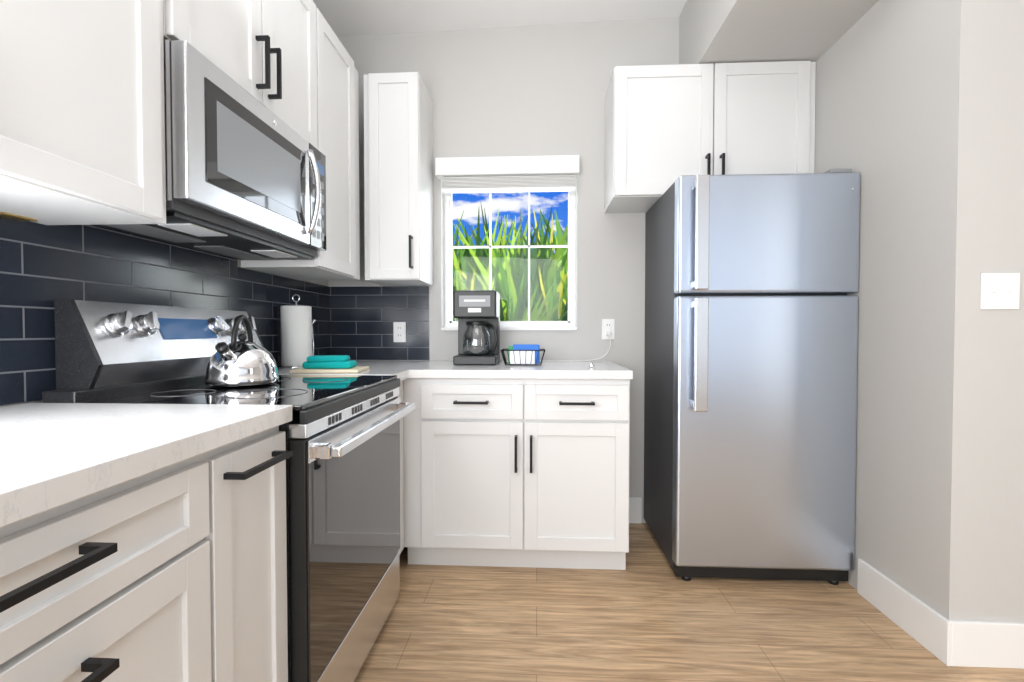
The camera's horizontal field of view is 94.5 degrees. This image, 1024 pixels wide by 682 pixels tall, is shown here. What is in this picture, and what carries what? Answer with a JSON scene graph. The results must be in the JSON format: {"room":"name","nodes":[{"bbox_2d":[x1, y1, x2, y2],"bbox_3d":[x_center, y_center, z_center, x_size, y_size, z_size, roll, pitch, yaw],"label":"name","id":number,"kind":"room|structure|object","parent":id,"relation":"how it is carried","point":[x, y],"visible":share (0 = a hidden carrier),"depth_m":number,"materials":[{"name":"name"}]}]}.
{"room":"kitchen","nodes":[
{"label":"kitchen","id":0,"kind":"room"},
{"bbox_2d":[0,259,327,406],"bbox_3d":[-1.274,-0.411,-0.062,0.120,3.000,5.960,0,1,3],"label":"wall","id":1,"kind":"structure","parent":0,"point":[323,282],"depth_m":2.23,"materials":[{"name":"grey paint"}]},
{"bbox_2d":[0,0,199,224],"bbox_3d":[-1.007,-0.794,0.683,0.329,1.039,1.050,0,1,3],"label":"upper cabinet","id":2,"kind":"object","parent":1,"relation":"attached to","point":[82,124],"depth_m":0.95,"materials":[{"name":"white wood"}]},
{"bbox_2d":[0,217,429,404],"bbox_3d":[-0.859,-0.096,0.995,0.585,0.484,3.500,0,1,3],"label":"tile backsplash","id":3,"kind":"structure","parent":1,"relation":"attached to","point":[43,267],"depth_m":1.48,"materials":[{"name":"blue tile"}]},
{"bbox_2d":[393,322,405,341],"bbox_3d":[-0.646,-0.051,2.723,0.072,0.116,0.009,0,1,3],"label":"outlet","id":4,"kind":"object","parent":3,"relation":"attached to","point":[399,331],"visible":1,"depth_m":2.72,"materials":[{"name":"white plastic"}]},
{"bbox_2d":[200,0,323,153],"bbox_3d":[-0.963,-1.038,1.523,0.329,0.587,0.765,0,1,3],"label":"upper cabinet","id":5,"kind":"object","parent":1,"relation":"attached to","point":[273,49],"depth_m":1.60,"materials":[{"name":"white wood"}]},
{"bbox_2d":[97,40,325,259],"bbox_3d":[-0.920,-0.524,1.531,0.414,0.422,0.761,0,1,3],"label":"microwave","id":6,"kind":"object","parent":5,"relation":"attached to","point":[245,170],"visible":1,"depth_m":1.35,"materials":[{"name":"grey metal"}]},
{"bbox_2d":[240,18,359,279],"bbox_3d":[-0.932,-0.825,2.123,0.329,1.039,0.552,0,1,3],"label":"upper cabinet","id":7,"kind":"object","parent":1,"relation":"attached to","point":[340,260],"depth_m":2.13,"materials":[{"name":"white wood"}]},
{"bbox_2d":[313,0,686,36],"bbox_3d":[1.377,-1.798,-0.230,5.430,0.236,5.960,0,1,3],"label":"ceiling","id":8,"kind":"structure","parent":0,"point":[344,18],"depth_m":2.55,"materials":[{"name":"white paint"}]},
{"bbox_2d":[679,0,878,63],"bbox_3d":[1.179,-1.642,2.117,0.560,0.590,0.980,0,1,3],"label":"soffit beam","id":9,"kind":"structure","parent":8,"relation":"attached to","point":[726,31],"depth_m":2.09,"materials":[{"name":"grey paint"}]},
{"bbox_2d":[328,17,678,522],"bbox_3d":[0.273,-0.470,2.760,2.675,3.000,0.160,0,1,3],"label":"wall","id":10,"kind":"structure","parent":0,"point":[537,90],"depth_m":2.67,"materials":[{"name":"grey paint"}]},
{"bbox_2d":[364,72,432,285],"bbox_3d":[-0.603,-0.833,2.529,0.285,1.039,0.372,0,1,3],"label":"upper cabinet","id":11,"kind":"object","parent":10,"relation":"attached to","point":[398,159],"visible":1,"depth_m":2.39,"materials":[{"name":"white wood"}]},
{"bbox_2d":[441,190,576,329],"bbox_3d":[-0.016,-0.504,2.759,0.774,0.882,0.152,0,1,3],"label":"window","id":12,"kind":"structure","parent":10,"relation":"in","point":[451,324],"depth_m":2.79,"materials":[{"name":"white"}]},
{"bbox_2d":[435,155,578,192],"bbox_3d":[-0.028,-0.930,2.648,0.798,0.180,0.073,0,1,3],"label":"blind valance","id":13,"kind":"object","parent":12,"relation":"attached to","point":[550,173],"visible":1,"depth_m":2.62,"materials":[{"name":"white"}]},
{"bbox_2d":[602,319,614,339],"bbox_3d":[0.542,-0.066,2.669,0.072,0.116,0.009,0,1,3],"label":"electrical outlet","id":14,"kind":"object","parent":10,"relation":"attached to","point":[608,324],"visible":0.83,"depth_m":2.67,"materials":[{"name":"white plastic"}]},
{"bbox_2d":[604,61,815,212],"bbox_3d":[0.990,-1.033,2.442,0.964,0.635,0.372,0,1,3],"label":"upper cabinet","id":15,"kind":"object","parent":10,"relation":"attached to","point":[666,126],"visible":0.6,"depth_m":2.30,"materials":[{"name":"white wood"}]},
{"bbox_2d":[354,523,1023,681],"bbox_3d":[1.377,1.122,-0.169,5.430,0.060,5.960,0,1,3],"label":"floor","id":16,"kind":"structure","parent":0,"point":[647,615],"depth_m":1.72,"materials":[{"name":"brown wood"}]},
{"bbox_2d":[0,439,247,681],"bbox_3d":[-0.868,0.639,0.479,0.631,0.880,0.882,0,1,3],"label":"base cabinet","id":17,"kind":"object","parent":16,"relation":"on","point":[176,572],"depth_m":0.69,"materials":[{"name":"white wood"}]},
{"bbox_2d":[0,403,291,527],"bbox_3d":[-0.871,0.183,0.270,0.644,0.037,1.681,0,1,3],"label":"countertop","id":18,"kind":"structure","parent":17,"relation":"on","point":[53,455],"depth_m":0.75,"materials":[{"name":"stone"}]},
{"bbox_2d":[42,300,414,681],"bbox_3d":[-0.745,0.474,1.493,0.716,1.165,0.754,0,1,3],"label":"range","id":19,"kind":"object","parent":16,"relation":"on","point":[342,434],"visible":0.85,"depth_m":1.29,"materials":[{"name":"silver metal"}]},
{"bbox_2d":[204,315,278,386],"bbox_3d":[-0.868,0.027,1.503,0.208,0.221,0.248,0,1,3],"label":"kettle","id":20,"kind":"object","parent":19,"relation":"on","point":[241,362],"visible":1,"depth_m":1.46,"materials":[{"name":"silver metal"}]},
{"bbox_2d":[244,426,292,681],"bbox_3d":[-0.842,0.628,0.991,0.631,0.880,0.255,0,1,3],"label":"base cabinet","id":21,"kind":"object","parent":16,"relation":"on","point":[265,453],"depth_m":1.02,"materials":[{"name":"white wood"}]},
{"bbox_2d":[398,380,403,554],"bbox_3d":[-0.798,0.607,2.008,0.612,0.879,0.254,0,1,3],"label":"base cabinet","id":22,"kind":"object","parent":16,"relation":"on","point":[400,395],"visible":0.04,"depth_m":2.09,"materials":[{"name":"white wood"}]},
{"bbox_2d":[278,360,632,380],"bbox_3d":[-0.278,0.141,2.281,1.618,0.037,0.873,0,1,3],"label":"countertop","id":23,"kind":"structure","parent":22,"relation":"on","point":[404,370],"depth_m":2.08,"materials":[{"name":"stone"}]},
{"bbox_2d":[278,294,315,368],"bbox_3d":[-0.994,-0.048,2.204,0.176,0.341,0.156,0,1,3],"label":"paper towel holder","id":24,"kind":"object","parent":23,"relation":"on","point":[297,337],"visible":0.9,"depth_m":2.15,"materials":[{"name":"white paper"}]},
{"bbox_2d":[290,366,368,372],"bbox_3d":[-0.766,0.121,2.011,0.270,0.012,0.190,0,1,-3],"label":"cutting board","id":25,"kind":"object","parent":23,"relation":"on","point":[356,369],"visible":0.81,"depth_m":1.92,"materials":[{"name":"beige wood"}]},
{"bbox_2d":[302,355,356,368],"bbox_3d":[-0.771,0.088,2.008,0.200,0.052,0.113,0,1,-3],"label":"folded towels","id":26,"kind":"object","parent":25,"relation":"on","point":[329,362],"visible":1,"depth_m":1.96,"materials":[{"name":"teal fabric"}]},
{"bbox_2d":[453,290,499,364],"bbox_3d":[-0.176,-0.069,2.462,0.222,0.372,0.235,0,1,3],"label":"coffee maker","id":27,"kind":"object","parent":23,"relation":"on","point":[476,313],"visible":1,"depth_m":2.37,"materials":[{"name":"black plastic"}]},
{"bbox_2d":[500,344,544,364],"bbox_3d":[0.057,0.068,2.384,0.219,0.101,0.169,0,1,3],"label":"wire basket","id":28,"kind":"object","parent":23,"relation":"on","point":[523,354],"visible":1,"depth_m":2.35,"materials":[{"name":"black"}]},
{"bbox_2d":[502,331,610,361],"bbox_3d":[0.249,0.028,2.622,0.615,0.170,0.041,0,1,-5],"label":"power cord","id":29,"kind":"object","parent":23,"relation":"on","point":[608,333],"visible":0.79,"depth_m":2.64,"materials":[{"name":"white plastic"}]},
{"bbox_2d":[403,378,629,569],"bbox_3d":[0.026,0.599,2.376,1.005,0.879,0.672,0,1,3],"label":"base cabinet","id":30,"kind":"object","parent":16,"relation":"on","point":[534,473],"visible":0.98,"depth_m":2.09,"materials":[{"name":"white wood"}]},
{"bbox_2d":[644,169,859,584],"bbox_3d":[1.090,0.158,2.287,0.744,1.765,0.685,0,1,3],"label":"fridge","id":31,"kind":"object","parent":16,"relation":"on","point":[751,363],"visible":1,"depth_m":2.00,"materials":[{"name":"grey metal"}]},
{"bbox_2d":[814,0,917,592],"bbox_3d":[1.519,-0.457,2.124,0.120,3.000,0.980,0,1,3],"label":"wall","id":32,"kind":"structure","parent":0,"point":[866,86],"depth_m":1.85,"materials":[{"name":"grey paint"}]},
{"bbox_2d":[857,558,940,656],"bbox_3d":[1.432,0.979,1.766,0.016,0.145,0.404,0,1,3],"label":"baseboard","id":33,"kind":"structure","parent":32,"relation":"attached to","point":[912,615],"depth_m":1.73,"materials":[{"name":"white wood"}]},
{"bbox_2d":[910,0,1023,622],"bbox_3d":[2.806,-0.444,1.506,2.755,3.000,0.120,0,1,3],"label":"wall","id":34,"kind":"structure","parent":0,"point":[919,116],"depth_m":1.53,"materials":[{"name":"grey paint"}]},
{"bbox_2d":[933,610,1023,668],"bbox_3d":[2.746,0.985,1.472,2.669,0.145,0.014,0,1,3],"label":"baseboard","id":35,"kind":"structure","parent":34,"relation":"attached to","point":[947,642],"depth_m":1.53,"materials":[{"name":"white wood"}]},
{"bbox_2d":[980,273,1019,309],"bbox_3d":[1.559,-0.159,1.510,0.116,0.116,0.014,0,1,3],"label":"switch plate","id":36,"kind":"object","parent":34,"relation":"attached to","point":[999,291],"visible":1,"depth_m":1.51,"materials":[{"name":"white plastic"}]},
{"label":"outside","id":37,"kind":"structure","parent":0,"visible":0},
{"bbox_3d":[0.442,1.261,8.467,16.000,0.100,11.100,0,1,3],"label":"ground","id":38,"kind":"structure","parent":37,"visible":0},
{"bbox_2d":[452,205,567,320],"bbox_3d":[0.150,0.034,4.558,3.742,3.070,1.571,0,1,3],"label":"grass","id":39,"kind":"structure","parent":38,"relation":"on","point":[548,279],"depth_m":4.15,"materials":[{"name":"green plant"}]}
]}

